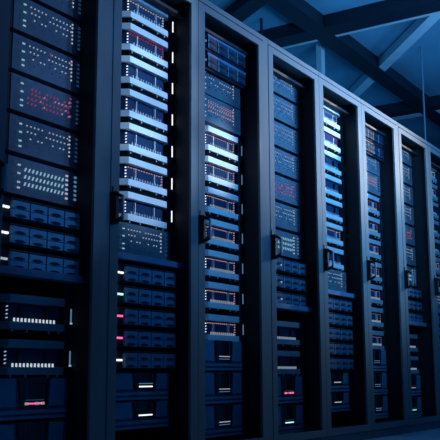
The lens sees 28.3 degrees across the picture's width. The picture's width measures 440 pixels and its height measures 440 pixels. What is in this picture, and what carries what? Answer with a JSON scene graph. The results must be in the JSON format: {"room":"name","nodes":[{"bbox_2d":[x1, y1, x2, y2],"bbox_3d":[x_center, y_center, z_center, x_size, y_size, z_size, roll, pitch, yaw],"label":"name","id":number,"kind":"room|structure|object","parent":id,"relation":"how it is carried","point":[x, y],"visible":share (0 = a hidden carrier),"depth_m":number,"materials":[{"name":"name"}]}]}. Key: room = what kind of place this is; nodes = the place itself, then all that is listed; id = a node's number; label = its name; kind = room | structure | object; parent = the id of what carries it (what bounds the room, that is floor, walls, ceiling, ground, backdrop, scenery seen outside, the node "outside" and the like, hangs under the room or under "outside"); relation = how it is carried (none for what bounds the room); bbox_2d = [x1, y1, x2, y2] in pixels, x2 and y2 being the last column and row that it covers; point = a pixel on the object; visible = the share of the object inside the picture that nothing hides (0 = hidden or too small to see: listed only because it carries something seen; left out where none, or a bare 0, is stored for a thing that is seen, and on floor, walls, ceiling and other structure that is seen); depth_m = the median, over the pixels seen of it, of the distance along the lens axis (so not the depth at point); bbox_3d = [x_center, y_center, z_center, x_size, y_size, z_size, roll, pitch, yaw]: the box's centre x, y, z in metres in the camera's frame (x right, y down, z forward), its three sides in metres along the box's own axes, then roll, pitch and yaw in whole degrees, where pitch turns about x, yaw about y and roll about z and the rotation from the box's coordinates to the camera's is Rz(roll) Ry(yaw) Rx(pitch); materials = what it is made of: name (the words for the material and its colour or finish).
{"room":"server room","nodes":[
{"label":"server room","id":0,"kind":"room"},
{"bbox_2d":[208,0,439,148],"bbox_3d":[1.491,-1.919,6.296,6.800,0.100,14.500,-7,-12,32],"label":"ceiling","id":1,"kind":"structure","parent":0,"point":[379,40],"depth_m":8.14,"materials":[{"name":"paint"}]},
{"bbox_2d":[316,42,324,74],"bbox_3d":[0.905,-0.994,7.750,0.050,1.210,0.070,-7,-12,32],"label":"hanger","id":2,"kind":"object","parent":1,"relation":"hanging from","point":[320,50],"visible":0.21,"depth_m":7.81,"materials":[{"name":"metal"}]},
{"bbox_2d":[256,0,439,48],"bbox_3d":[1.556,-1.700,6.924,6.000,0.114,0.235,-7,-12,32],"label":"roof beam","id":3,"kind":"structure","parent":1,"relation":"attached to","point":[385,12],"depth_m":7.11,"materials":[{"name":"metal"}]},
{"bbox_2d":[348,14,439,96],"bbox_3d":[1.505,-1.438,8.408,0.100,0.080,3.023,1,-10,-9],"label":"brace","id":4,"kind":"object","parent":3,"relation":"attached to","point":[420,26],"visible":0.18,"depth_m":7.75,"materials":[{"name":"metal"}]},
{"bbox_2d":[261,0,439,126],"bbox_3d":[1.317,-1.496,8.082,0.170,0.110,11.400,-7,-12,32],"label":"roof beam","id":5,"kind":"structure","parent":1,"relation":"attached to","point":[301,13],"depth_m":7.85,"materials":[{"name":"metal"}]},
{"bbox_2d":[225,0,265,21],"bbox_3d":[0.123,-1.669,7.104,0.150,0.080,1.408,5,-11,-26],"label":"brace","id":6,"kind":"object","parent":5,"relation":"attached to","point":[241,10],"visible":0.22,"depth_m":6.92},
{"bbox_2d":[374,95,439,120],"bbox_3d":[2.961,-1.322,9.088,6.000,0.114,0.290,-7,-12,32],"label":"roof beam","id":7,"kind":"structure","parent":1,"relation":"attached to","point":[402,110],"depth_m":9.58,"materials":[{"name":"metal"}]},
{"bbox_2d":[420,46,425,139],"bbox_3d":[1.834,-0.982,7.838,0.016,1.210,0.015,-7,-12,32],"label":"conduit","id":8,"kind":"object","parent":1,"relation":"hanging from","point":[421,46],"visible":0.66,"depth_m":7.86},
{"bbox_2d":[367,428,439,439],"bbox_3d":[1.504,1.438,5.701,6.800,0.100,14.500,-7,-12,32],"label":"floor","id":9,"kind":"structure","parent":0,"point":[431,434],"depth_m":5.33,"materials":[{"name":"tile"}]},
{"bbox_2d":[0,0,113,439],"bbox_3d":[-0.986,-0.092,3.289,1.058,2.090,0.649,-7,-12,32],"label":"rack","id":10,"kind":"object","parent":9,"relation":"on","point":[88,291],"visible":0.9,"depth_m":3.23,"materials":[{"name":"metal"}]},
{"bbox_2d":[0,419,69,439],"bbox_3d":[-0.829,0.785,3.095,0.428,0.140,0.451,-7,-12,32],"label":"server unit","id":11,"kind":"object","parent":10,"relation":"in","point":[26,429],"visible":1,"depth_m":3.03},
{"bbox_2d":[0,377,70,420],"bbox_3d":[-0.829,0.636,3.122,0.428,0.140,0.451,-7,-12,32],"label":"server unit","id":12,"kind":"object","parent":10,"relation":"in","point":[20,398],"visible":1,"depth_m":3.03,"materials":[{"name":"metal"}]},
{"bbox_2d":[0,339,71,377],"bbox_3d":[-0.789,0.507,3.130,0.332,0.144,0.400,-7,-12,32],"label":"module","id":13,"kind":"object","parent":10,"relation":"in","point":[19,358],"visible":0.99,"depth_m":3.05,"materials":[{"name":"metal"}]},
{"bbox_2d":[0,294,72,339],"bbox_3d":[-0.789,0.356,3.157,0.332,0.144,0.400,-7,-12,32],"label":"module","id":14,"kind":"object","parent":10,"relation":"in","point":[24,317],"visible":1,"depth_m":3.08,"materials":[{"name":"metal"}]},
{"bbox_2d":[3,154,76,208],"bbox_3d":[-0.776,-0.119,3.274,0.343,0.133,0.451,-7,-12,32],"label":"switch","id":15,"kind":"object","parent":10,"relation":"in","point":[28,180],"visible":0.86,"depth_m":3.16,"materials":[{"name":"metal"}]},
{"bbox_2d":[0,247,79,285],"bbox_3d":[-0.791,0.176,3.192,0.408,0.074,0.451,-7,-12,32],"label":"server","id":16,"kind":"object","parent":10,"relation":"in","point":[9,257],"visible":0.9,"depth_m":3.10,"materials":[{"name":"metal"}]},
{"bbox_2d":[1,221,79,256],"bbox_3d":[-0.791,0.088,3.208,0.408,0.074,0.451,-7,-12,32],"label":"server","id":17,"kind":"object","parent":10,"relation":"in","point":[13,236],"visible":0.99,"depth_m":3.09,"materials":[{"name":"metal"}]},
{"bbox_2d":[5,112,77,169],"bbox_3d":[-0.777,-0.267,3.300,0.343,0.133,0.451,-7,-12,32],"label":"switch","id":18,"kind":"object","parent":10,"relation":"in","point":[27,139],"visible":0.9,"depth_m":3.18,"materials":[{"name":"metal"}]},
{"bbox_2d":[2,196,80,232],"bbox_3d":[-0.792,0.001,3.223,0.408,0.074,0.451,-7,-12,32],"label":"server","id":19,"kind":"object","parent":10,"relation":"in","point":[15,210],"visible":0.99,"depth_m":3.10,"materials":[{"name":"metal"}]},
{"bbox_2d":[6,71,78,131],"bbox_3d":[-0.777,-0.414,3.326,0.343,0.133,0.451,-7,-12,32],"label":"switch","id":20,"kind":"object","parent":10,"relation":"in","point":[29,99],"visible":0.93,"depth_m":3.21,"materials":[{"name":"metal"}]},
{"bbox_2d":[8,31,79,93],"bbox_3d":[-0.778,-0.562,3.352,0.343,0.133,0.451,-7,-12,32],"label":"switch","id":21,"kind":"object","parent":10,"relation":"in","point":[29,59],"visible":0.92,"depth_m":3.23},
{"bbox_2d":[10,0,80,57],"bbox_3d":[-0.779,-0.710,3.378,0.343,0.133,0.451,-7,-12,32],"label":"switch","id":22,"kind":"object","parent":10,"relation":"in","point":[30,20],"visible":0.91,"depth_m":3.26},
{"bbox_2d":[30,0,80,21],"bbox_3d":[-0.779,-0.858,3.405,0.343,0.133,0.451,-7,-12,32],"label":"switch","id":23,"kind":"object","parent":10,"relation":"in","point":[69,9],"visible":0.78,"depth_m":3.37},
{"bbox_2d":[106,0,197,439],"bbox_3d":[-0.651,-0.002,3.804,1.058,2.090,0.594,-7,-12,32],"label":"rack","id":24,"kind":"object","parent":9,"relation":"on","point":[184,168],"visible":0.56,"depth_m":3.76,"materials":[{"name":"metal"}]},
{"bbox_2d":[115,399,172,430],"bbox_3d":[-0.488,0.806,3.633,0.428,0.108,0.451,-7,-12,32],"label":"server unit","id":25,"kind":"object","parent":24,"relation":"in","point":[129,414],"visible":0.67,"depth_m":3.53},
{"bbox_2d":[116,373,173,400],"bbox_3d":[-0.488,0.695,3.653,0.428,0.108,0.451,-7,-12,32],"label":"server unit","id":26,"kind":"object","parent":24,"relation":"in","point":[129,386],"visible":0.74,"depth_m":3.55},
{"bbox_2d":[118,221,173,265],"bbox_3d":[-0.459,0.110,3.736,0.343,0.133,0.451,-7,-12,32],"label":"switch","id":27,"kind":"object","parent":24,"relation":"in","point":[133,239],"visible":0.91,"depth_m":3.66,"materials":[{"name":"metal"}]},
{"bbox_2d":[119,191,172,230],"bbox_3d":[-0.451,-0.015,3.764,0.331,0.144,0.400,-7,-12,32],"label":"module","id":28,"kind":"object","parent":24,"relation":"in","point":[140,210],"visible":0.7,"depth_m":3.69,"materials":[{"name":"metal"}]},
{"bbox_2d":[119,157,172,200],"bbox_3d":[-0.452,-0.159,3.789,0.331,0.144,0.400,-7,-12,32],"label":"module","id":29,"kind":"object","parent":24,"relation":"in","point":[137,176],"visible":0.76,"depth_m":3.70,"materials":[{"name":"metal"}]},
{"bbox_2d":[120,122,173,167],"bbox_3d":[-0.452,-0.303,3.815,0.331,0.144,0.400,-7,-12,32],"label":"module","id":30,"kind":"object","parent":24,"relation":"in","point":[137,142],"visible":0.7,"depth_m":3.73,"materials":[{"name":"metal"}]},
{"bbox_2d":[120,89,173,135],"bbox_3d":[-0.453,-0.448,3.841,0.331,0.144,0.400,-7,-12,32],"label":"module","id":31,"kind":"object","parent":24,"relation":"in","point":[141,110],"visible":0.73,"depth_m":3.76,"materials":[{"name":"metal"}]},
{"bbox_2d":[121,55,173,103],"bbox_3d":[-0.453,-0.592,3.866,0.331,0.144,0.400,-7,-12,32],"label":"module","id":32,"kind":"object","parent":24,"relation":"in","point":[137,75],"visible":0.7,"depth_m":3.78,"materials":[{"name":"metal"}]},
{"bbox_2d":[121,23,173,71],"bbox_3d":[-0.454,-0.737,3.892,0.331,0.144,0.400,-7,-12,32],"label":"module","id":33,"kind":"object","parent":24,"relation":"in","point":[138,43],"visible":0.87,"depth_m":3.81,"materials":[{"name":"metal"}]},
{"bbox_2d":[116,350,179,369],"bbox_3d":[-0.455,0.591,3.650,0.408,0.074,0.451,-7,-12,32],"label":"server","id":34,"kind":"object","parent":24,"relation":"in","point":[125,360],"visible":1,"depth_m":3.53,"materials":[{"name":"metal"}]},
{"bbox_2d":[122,0,173,40],"bbox_3d":[-0.454,-0.881,3.917,0.331,0.144,0.400,-7,-12,32],"label":"module","id":35,"kind":"object","parent":24,"relation":"in","point":[143,14],"visible":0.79,"depth_m":3.85,"materials":[{"name":"metal"}]},
{"bbox_2d":[117,328,179,350],"bbox_3d":[-0.456,0.506,3.664,0.408,0.074,0.451,-7,-12,32],"label":"server","id":36,"kind":"object","parent":24,"relation":"in","point":[127,339],"visible":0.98,"depth_m":3.56,"materials":[{"name":"metal"}]},
{"bbox_2d":[117,306,179,329],"bbox_3d":[-0.456,0.422,3.679,0.408,0.074,0.451,-7,-12,32],"label":"server","id":37,"kind":"object","parent":24,"relation":"in","point":[127,317],"visible":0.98,"depth_m":3.57,"materials":[{"name":"metal"}]},
{"bbox_2d":[117,285,180,309],"bbox_3d":[-0.456,0.338,3.694,0.408,0.074,0.451,-7,-12,32],"label":"server","id":38,"kind":"object","parent":24,"relation":"in","point":[127,296],"visible":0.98,"depth_m":3.58,"materials":[{"name":"metal"}]},
{"bbox_2d":[118,263,180,289],"bbox_3d":[-0.457,0.254,3.709,0.408,0.074,0.451,-7,-12,32],"label":"server","id":39,"kind":"object","parent":24,"relation":"in","point":[128,275],"visible":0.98,"depth_m":3.60,"materials":[{"name":"metal"}]},
{"bbox_2d":[198,0,272,439],"bbox_3d":[-0.317,0.088,4.319,1.058,2.090,0.644,-7,-12,32],"label":"rack","id":40,"kind":"object","parent":9,"relation":"on","point":[214,21],"visible":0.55,"depth_m":4.25,"materials":[{"name":"metal"}]},
{"bbox_2d":[205,187,242,224],"bbox_3d":[-0.128,-0.054,4.284,0.331,0.144,0.400,-7,-12,32],"label":"module","id":41,"kind":"object","parent":40,"relation":"in","point":[219,205],"visible":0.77,"depth_m":4.21,"materials":[{"name":"metal"}]},
{"bbox_2d":[205,156,242,194],"bbox_3d":[-0.129,-0.201,4.310,0.331,0.144,0.400,-7,-12,32],"label":"module","id":42,"kind":"object","parent":40,"relation":"in","point":[219,174],"visible":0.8,"depth_m":4.24,"materials":[{"name":"metal"}]},
{"bbox_2d":[205,125,242,165],"bbox_3d":[-0.129,-0.348,4.336,0.331,0.144,0.400,-7,-12,32],"label":"module","id":43,"kind":"object","parent":40,"relation":"in","point":[219,145],"visible":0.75,"depth_m":4.27,"materials":[{"name":"metal"}]},
{"bbox_2d":[205,94,242,136],"bbox_3d":[-0.138,-0.502,4.358,0.343,0.133,0.451,-7,-12,32],"label":"switch","id":44,"kind":"object","parent":40,"relation":"in","point":[219,115],"visible":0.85,"depth_m":4.29,"materials":[{"name":"metal"}]},
{"bbox_2d":[205,72,242,110],"bbox_3d":[-0.139,-0.637,4.382,0.343,0.133,0.451,-7,-12,32],"label":"switch","id":45,"kind":"object","parent":40,"relation":"in","point":[216,88],"visible":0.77,"depth_m":4.31,"materials":[{"name":"metal"}]},
{"bbox_2d":[205,314,243,341],"bbox_3d":[-0.126,0.535,4.180,0.331,0.144,0.400,-7,-12,32],"label":"module","id":46,"kind":"object","parent":40,"relation":"in","point":[217,327],"visible":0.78,"depth_m":4.11,"materials":[{"name":"metal"}]},
{"bbox_2d":[205,281,243,316],"bbox_3d":[-0.127,0.388,4.206,0.331,0.144,0.400,-7,-12,32],"label":"module","id":47,"kind":"object","parent":40,"relation":"in","point":[219,297],"visible":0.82,"depth_m":4.13,"materials":[{"name":"metal"}]},
{"bbox_2d":[205,249,243,285],"bbox_3d":[-0.127,0.241,4.232,0.331,0.144,0.400,-7,-12,32],"label":"module","id":48,"kind":"object","parent":40,"relation":"in","point":[219,266],"visible":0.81,"depth_m":4.16,"materials":[{"name":"metal"}]},
{"bbox_2d":[205,219,243,254],"bbox_3d":[-0.128,0.094,4.258,0.331,0.144,0.400,-7,-12,32],"label":"module","id":49,"kind":"object","parent":40,"relation":"in","point":[222,239],"visible":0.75,"depth_m":4.20,"materials":[{"name":"metal"}]},
{"bbox_2d":[205,372,244,403],"bbox_3d":[-0.165,0.797,4.148,0.428,0.140,0.451,-7,-12,32],"label":"server unit","id":50,"kind":"object","parent":40,"relation":"in","point":[220,387],"visible":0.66,"depth_m":4.06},
{"bbox_2d":[205,339,244,370],"bbox_3d":[-0.166,0.650,4.174,0.428,0.140,0.451,-7,-12,32],"label":"server unit","id":51,"kind":"object","parent":40,"relation":"in","point":[220,355],"visible":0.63,"depth_m":4.08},
{"bbox_2d":[205,403,245,437],"bbox_3d":[-0.164,0.943,4.122,0.428,0.140,0.451,-7,-12,32],"label":"server unit","id":52,"kind":"object","parent":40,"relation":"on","point":[221,420],"visible":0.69,"depth_m":4.03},
{"bbox_2d":[205,52,248,90],"bbox_3d":[-0.137,-0.717,4.394,0.408,0.085,0.451,-7,-12,32],"label":"server","id":53,"kind":"object","parent":40,"relation":"in","point":[215,66],"visible":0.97,"depth_m":4.29,"materials":[{"name":"blue metal"}]},
{"bbox_2d":[205,33,248,72],"bbox_3d":[-0.138,-0.810,4.411,0.408,0.085,0.451,-7,-12,32],"label":"server","id":54,"kind":"object","parent":40,"relation":"in","point":[214,46],"visible":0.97,"depth_m":4.30,"materials":[{"name":"blue metal"}]},
{"bbox_2d":[268,39,327,439],"bbox_3d":[0.015,0.178,4.830,1.058,2.090,0.590,-7,-12,32],"label":"rack","id":55,"kind":"object","parent":9,"relation":"on","point":[280,60],"visible":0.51,"depth_m":4.77,"materials":[{"name":"metal"}]},
{"bbox_2d":[273,94,299,130],"bbox_3d":[0.202,-0.594,4.915,0.343,0.133,0.451,-7,-12,32],"label":"switch","id":56,"kind":"object","parent":55,"relation":"in","point":[287,114],"visible":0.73,"depth_m":4.87,"materials":[{"name":"metal"}]},
{"bbox_2d":[273,72,299,105],"bbox_3d":[0.201,-0.742,4.941,0.343,0.133,0.451,-7,-12,32],"label":"switch","id":57,"kind":"object","parent":55,"relation":"in","point":[283,89],"visible":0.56,"depth_m":4.89,"materials":[{"name":"metal"}]},
{"bbox_2d":[274,147,300,181],"bbox_3d":[0.203,-0.298,4.863,0.343,0.133,0.451,-7,-12,32],"label":"switch","id":58,"kind":"object","parent":55,"relation":"in","point":[288,166],"visible":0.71,"depth_m":4.82,"materials":[{"name":"metal"}]},
{"bbox_2d":[274,121,300,155],"bbox_3d":[0.202,-0.446,4.889,0.343,0.133,0.451,-7,-12,32],"label":"switch","id":59,"kind":"object","parent":55,"relation":"in","point":[286,139],"visible":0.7,"depth_m":4.85,"materials":[{"name":"metal"}]},
{"bbox_2d":[275,202,301,233],"bbox_3d":[0.204,-0.003,4.811,0.343,0.133,0.451,-7,-12,32],"label":"switch","id":60,"kind":"object","parent":55,"relation":"in","point":[288,219],"visible":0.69,"depth_m":4.77,"materials":[{"name":"metal"}]},
{"bbox_2d":[275,175,301,207],"bbox_3d":[0.203,-0.151,4.837,0.343,0.133,0.451,-7,-12,32],"label":"switch","id":61,"kind":"object","parent":55,"relation":"in","point":[287,192],"visible":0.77,"depth_m":4.79,"materials":[{"name":"metal"}]},
{"bbox_2d":[276,230,302,260],"bbox_3d":[0.205,0.145,4.784,0.343,0.133,0.451,-7,-12,32],"label":"switch","id":62,"kind":"object","parent":55,"relation":"in","point":[292,245],"visible":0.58,"depth_m":4.75,"materials":[{"name":"metal"}]},
{"bbox_2d":[277,321,303,349],"bbox_3d":[0.215,0.626,4.705,0.330,0.144,0.400,-7,-12,32],"label":"module","id":63,"kind":"object","parent":55,"relation":"in","point":[286,331],"visible":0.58,"depth_m":4.66,"materials":[{"name":"metal"}]},
{"bbox_2d":[277,350,304,375],"bbox_3d":[0.215,0.778,4.678,0.330,0.144,0.400,-7,-12,32],"label":"module","id":64,"kind":"object","parent":55,"relation":"in","point":[287,366],"visible":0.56,"depth_m":4.63,"materials":[{"name":"metal"}]},
{"bbox_2d":[278,404,305,433],"bbox_3d":[0.177,1.055,4.644,0.428,0.140,0.451,-7,-12,32],"label":"server unit","id":65,"kind":"object","parent":55,"relation":"in","point":[291,417],"visible":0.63,"depth_m":4.57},
{"bbox_2d":[278,376,305,403],"bbox_3d":[0.176,0.906,4.670,0.428,0.140,0.451,-7,-12,32],"label":"server unit","id":66,"kind":"object","parent":55,"relation":"in","point":[291,389],"visible":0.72,"depth_m":4.60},
{"bbox_2d":[276,274,308,293],"bbox_3d":[0.207,0.357,4.745,0.408,0.074,0.451,-7,-12,32],"label":"server","id":67,"kind":"object","parent":55,"relation":"in","point":[287,284],"visible":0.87,"depth_m":4.66,"materials":[{"name":"metal"}]},
{"bbox_2d":[276,258,308,277],"bbox_3d":[0.207,0.269,4.761,0.408,0.074,0.451,-7,-12,32],"label":"server","id":68,"kind":"object","parent":55,"relation":"in","point":[285,267],"visible":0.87,"depth_m":4.68,"materials":[{"name":"metal"}]},
{"bbox_2d":[276,291,309,310],"bbox_3d":[0.208,0.445,4.730,0.408,0.074,0.451,-7,-12,32],"label":"server","id":69,"kind":"object","parent":55,"relation":"in","point":[282,297],"visible":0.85,"depth_m":4.64,"materials":[{"name":"metal"}]},
{"bbox_2d":[298,72,371,439],"bbox_3d":[0.335,0.264,5.324,1.058,2.090,0.599,-7,-12,32],"label":"rack","id":70,"kind":"object","parent":9,"relation":"on","point":[356,423],"visible":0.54,"depth_m":5.28,"materials":[{"name":"metal"}]},
{"bbox_2d":[323,103,342,132],"bbox_3d":[0.533,-0.616,5.439,0.330,0.144,0.400,-7,-12,32],"label":"module","id":71,"kind":"object","parent":70,"relation":"in","point":[330,115],"visible":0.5,"depth_m":5.41,"materials":[{"name":"grey metal"}]},
{"bbox_2d":[324,126,343,155],"bbox_3d":[0.533,-0.471,5.413,0.330,0.144,0.400,-7,-12,32],"label":"module","id":72,"kind":"object","parent":70,"relation":"in","point":[331,137],"visible":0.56,"depth_m":5.38,"materials":[{"name":"grey metal"}]},
{"bbox_2d":[325,150,343,178],"bbox_3d":[0.534,-0.327,5.388,0.330,0.144,0.400,-7,-12,32],"label":"module","id":73,"kind":"object","parent":70,"relation":"in","point":[332,160],"visible":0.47,"depth_m":5.35,"materials":[{"name":"grey metal"}]},
{"bbox_2d":[325,173,344,201],"bbox_3d":[0.534,-0.182,5.362,0.330,0.144,0.400,-7,-12,32],"label":"module","id":74,"kind":"object","parent":70,"relation":"in","point":[332,183],"visible":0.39,"depth_m":5.33,"materials":[{"name":"grey metal"}]},
{"bbox_2d":[326,197,345,225],"bbox_3d":[0.535,-0.038,5.336,0.330,0.144,0.400,-7,-12,32],"label":"module","id":75,"kind":"object","parent":70,"relation":"in","point":[332,206],"visible":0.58,"depth_m":5.30,"materials":[{"name":"grey metal"}]},
{"bbox_2d":[326,221,346,249],"bbox_3d":[0.535,0.107,5.311,0.330,0.144,0.400,-7,-12,32],"label":"module","id":76,"kind":"object","parent":70,"relation":"in","point":[333,230],"visible":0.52,"depth_m":5.27,"materials":[{"name":"grey metal"}]},
{"bbox_2d":[327,246,346,271],"bbox_3d":[0.536,0.251,5.285,0.330,0.144,0.400,-7,-12,32],"label":"module","id":77,"kind":"object","parent":70,"relation":"in","point":[337,252],"visible":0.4,"depth_m":5.27,"materials":[{"name":"grey metal"}]},
{"bbox_2d":[328,269,347,292],"bbox_3d":[0.528,0.376,5.257,0.343,0.133,0.451,-7,-12,32],"label":"switch","id":78,"kind":"object","parent":70,"relation":"in","point":[337,280],"visible":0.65,"depth_m":5.22,"materials":[{"name":"metal"}]},
{"bbox_2d":[330,373,350,391],"bbox_3d":[0.499,0.960,5.174,0.428,0.108,0.451,-7,-12,32],"label":"server unit","id":79,"kind":"object","parent":70,"relation":"in","point":[339,381],"visible":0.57,"depth_m":5.11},
{"bbox_2d":[328,297,353,313],"bbox_3d":[0.531,0.520,5.230,0.408,0.074,0.451,-7,-12,32],"label":"server","id":80,"kind":"object","parent":70,"relation":"in","point":[340,306],"visible":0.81,"depth_m":5.15,"materials":[{"name":"metal"}]},
{"bbox_2d":[331,392,351,411],"bbox_3d":[0.500,1.072,5.154,0.428,0.108,0.451,-7,-12,32],"label":"server unit","id":81,"kind":"object","parent":70,"relation":"in","point":[340,401],"visible":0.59,"depth_m":5.09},
{"bbox_2d":[329,327,354,341],"bbox_3d":[0.532,0.688,5.200,0.408,0.074,0.451,-7,-12,32],"label":"server","id":82,"kind":"object","parent":70,"relation":"in","point":[335,334],"visible":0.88,"depth_m":5.12,"materials":[{"name":"metal"}]},
{"bbox_2d":[329,312,354,327],"bbox_3d":[0.531,0.604,5.215,0.408,0.074,0.451,-7,-12,32],"label":"server","id":83,"kind":"object","parent":70,"relation":"in","point":[336,320],"visible":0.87,"depth_m":5.14,"materials":[{"name":"metal"}]},
{"bbox_2d":[330,357,355,370],"bbox_3d":[0.532,0.856,5.170,0.408,0.074,0.451,-7,-12,32],"label":"server","id":84,"kind":"object","parent":70,"relation":"in","point":[336,364],"visible":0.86,"depth_m":5.09,"materials":[{"name":"metal"}]},
{"bbox_2d":[330,342,355,356],"bbox_3d":[0.532,0.772,5.185,0.408,0.074,0.451,-7,-12,32],"label":"server","id":85,"kind":"object","parent":70,"relation":"in","point":[336,349],"visible":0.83,"depth_m":5.11,"materials":[{"name":"metal"}]},
{"bbox_2d":[343,99,409,438],"bbox_3d":[0.668,0.353,5.837,1.058,2.090,0.634,-7,-12,32],"label":"rack","id":86,"kind":"object","parent":9,"relation":"on","point":[398,422],"visible":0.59,"depth_m":5.78,"materials":[{"name":"metal"}]},
{"bbox_2d":[366,155,380,177],"bbox_3d":[0.848,-0.372,5.903,0.343,0.133,0.451,-7,-12,32],"label":"switch","id":87,"kind":"object","parent":86,"relation":"in","point":[373,166],"visible":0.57,"depth_m":5.88,"materials":[{"name":"metal"}]},
{"bbox_2d":[367,193,381,218],"bbox_3d":[0.858,-0.082,5.857,0.330,0.144,0.400,-7,-12,32],"label":"module","id":88,"kind":"object","parent":86,"relation":"in","point":[372,200],"visible":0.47,"depth_m":5.84,"materials":[{"name":"metal"}]},
{"bbox_2d":[367,172,381,196],"bbox_3d":[0.849,-0.236,5.879,0.343,0.133,0.451,-7,-12,32],"label":"switch","id":89,"kind":"object","parent":86,"relation":"in","point":[373,181],"visible":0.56,"depth_m":5.86,"materials":[{"name":"metal"}]},
{"bbox_2d":[365,126,384,148],"bbox_3d":[0.850,-0.544,5.932,0.408,0.085,0.451,-7,-12,32],"label":"server","id":90,"kind":"object","parent":86,"relation":"in","point":[371,136],"visible":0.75,"depth_m":5.86,"materials":[{"name":"metal"}]},
{"bbox_2d":[368,216,382,240],"bbox_3d":[0.858,0.065,5.831,0.330,0.144,0.400,-7,-12,32],"label":"module","id":91,"kind":"object","parent":86,"relation":"in","point":[372,222],"visible":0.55,"depth_m":5.81,"materials":[{"name":"metal"}]},
{"bbox_2d":[366,140,384,161],"bbox_3d":[0.850,-0.451,5.915,0.408,0.085,0.451,-7,-12,32],"label":"server","id":92,"kind":"object","parent":86,"relation":"in","point":[373,151],"visible":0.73,"depth_m":5.85,"materials":[{"name":"metal"}]},
{"bbox_2d":[369,238,383,262],"bbox_3d":[0.859,0.212,5.805,0.330,0.144,0.400,-7,-12,32],"label":"module","id":93,"kind":"object","parent":86,"relation":"in","point":[373,244],"visible":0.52,"depth_m":5.78,"materials":[{"name":"metal"}]},
{"bbox_2d":[370,263,384,285],"bbox_3d":[0.859,0.359,5.779,0.330,0.144,0.400,-7,-12,32],"label":"module","id":94,"kind":"object","parent":86,"relation":"in","point":[376,281],"visible":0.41,"depth_m":5.77,"materials":[{"name":"metal"}]},
{"bbox_2d":[371,307,385,330],"bbox_3d":[0.861,0.654,5.727,0.330,0.144,0.400,-7,-12,32],"label":"module","id":95,"kind":"object","parent":86,"relation":"in","point":[377,325],"visible":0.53,"depth_m":5.71,"materials":[{"name":"metal"}]},
{"bbox_2d":[371,284,385,307],"bbox_3d":[0.860,0.507,5.753,0.330,0.144,0.400,-7,-12,32],"label":"module","id":96,"kind":"object","parent":86,"relation":"in","point":[376,302],"visible":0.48,"depth_m":5.73,"materials":[{"name":"metal"}]},
{"bbox_2d":[372,330,386,349],"bbox_3d":[0.861,0.801,5.701,0.330,0.144,0.400,-7,-12,32],"label":"module","id":97,"kind":"object","parent":86,"relation":"in","point":[376,335],"visible":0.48,"depth_m":5.68,"materials":[{"name":"metal"}]},
{"bbox_2d":[373,349,387,370],"bbox_3d":[0.822,0.915,5.695,0.428,0.140,0.451,-7,-12,32],"label":"server unit","id":98,"kind":"object","parent":86,"relation":"in","point":[380,357],"visible":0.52,"depth_m":5.64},
{"bbox_2d":[374,372,388,394],"bbox_3d":[0.823,1.062,5.669,0.428,0.140,0.451,-7,-12,32],"label":"server unit","id":99,"kind":"object","parent":86,"relation":"in","point":[381,383],"visible":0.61,"depth_m":5.62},
{"bbox_2d":[374,395,389,418],"bbox_3d":[0.823,1.209,5.643,0.428,0.140,0.451,-7,-12,32],"label":"server unit","id":100,"kind":"object","parent":86,"relation":"in","point":[382,410],"visible":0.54,"depth_m":5.60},
{"bbox_2d":[398,123,439,432],"bbox_3d":[0.999,0.443,6.347,1.058,2.090,0.600,-7,-12,32],"label":"rack","id":101,"kind":"object","parent":9,"relation":"on","point":[407,139],"visible":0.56,"depth_m":6.30,"materials":[{"name":"metal"}]},
{"bbox_2d":[402,164,413,186],"bbox_3d":[1.189,-0.328,6.436,0.343,0.133,0.451,-7,-12,32],"label":"switch","id":102,"kind":"object","parent":101,"relation":"in","point":[407,172],"visible":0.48,"depth_m":6.43,"materials":[{"name":"metal"}]},
{"bbox_2d":[403,184,414,206],"bbox_3d":[1.190,-0.180,6.410,0.343,0.133,0.451,-7,-12,32],"label":"switch","id":103,"kind":"object","parent":101,"relation":"in","point":[408,192],"visible":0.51,"depth_m":6.41,"materials":[{"name":"metal"}]},
{"bbox_2d":[404,204,414,226],"bbox_3d":[1.190,-0.033,6.384,0.343,0.133,0.451,-7,-12,32],"label":"switch","id":104,"kind":"object","parent":101,"relation":"in","point":[409,212],"visible":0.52,"depth_m":6.38,"materials":[{"name":"metal"}]},
{"bbox_2d":[405,225,415,246],"bbox_3d":[1.191,0.115,6.358,0.343,0.133,0.451,-7,-12,32],"label":"switch","id":105,"kind":"object","parent":101,"relation":"in","point":[410,233],"visible":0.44,"depth_m":6.35,"materials":[{"name":"metal"}]},
{"bbox_2d":[406,246,416,266],"bbox_3d":[1.192,0.263,6.331,0.343,0.133,0.451,-7,-12,32],"label":"switch","id":106,"kind":"object","parent":101,"relation":"in","point":[411,254],"visible":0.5,"depth_m":6.33,"materials":[{"name":"metal"}]},
{"bbox_2d":[409,334,419,354],"bbox_3d":[1.202,0.892,6.226,0.330,0.144,0.400,-7,-12,32],"label":"module","id":107,"kind":"object","parent":101,"relation":"in","point":[413,350],"visible":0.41,"depth_m":6.21,"materials":[{"name":"metal"}]},
{"bbox_2d":[408,299,423,312],"bbox_3d":[1.195,0.623,6.266,0.408,0.074,0.451,-7,-12,32],"label":"server","id":108,"kind":"object","parent":101,"relation":"in","point":[413,306],"visible":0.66,"depth_m":6.21,"materials":[{"name":"metal"}]},
{"bbox_2d":[411,375,422,394],"bbox_3d":[1.163,1.172,6.191,0.428,0.140,0.451,-7,-12,32],"label":"server unit","id":109,"kind":"object","parent":101,"relation":"in","point":[416,380],"visible":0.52,"depth_m":6.16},
{"bbox_2d":[412,396,423,416],"bbox_3d":[1.164,1.321,6.164,0.428,0.140,0.451,-7,-12,32],"label":"server unit","id":110,"kind":"object","parent":101,"relation":"in","point":[417,401],"visible":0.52,"depth_m":6.13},
{"bbox_2d":[415,142,439,427],"bbox_3d":[1.323,0.529,6.844,1.058,2.090,0.598,-7,-12,32],"label":"rack","id":111,"kind":"object","parent":9,"relation":"on","point":[433,152],"visible":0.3,"depth_m":6.48,"materials":[{"name":"metal"}]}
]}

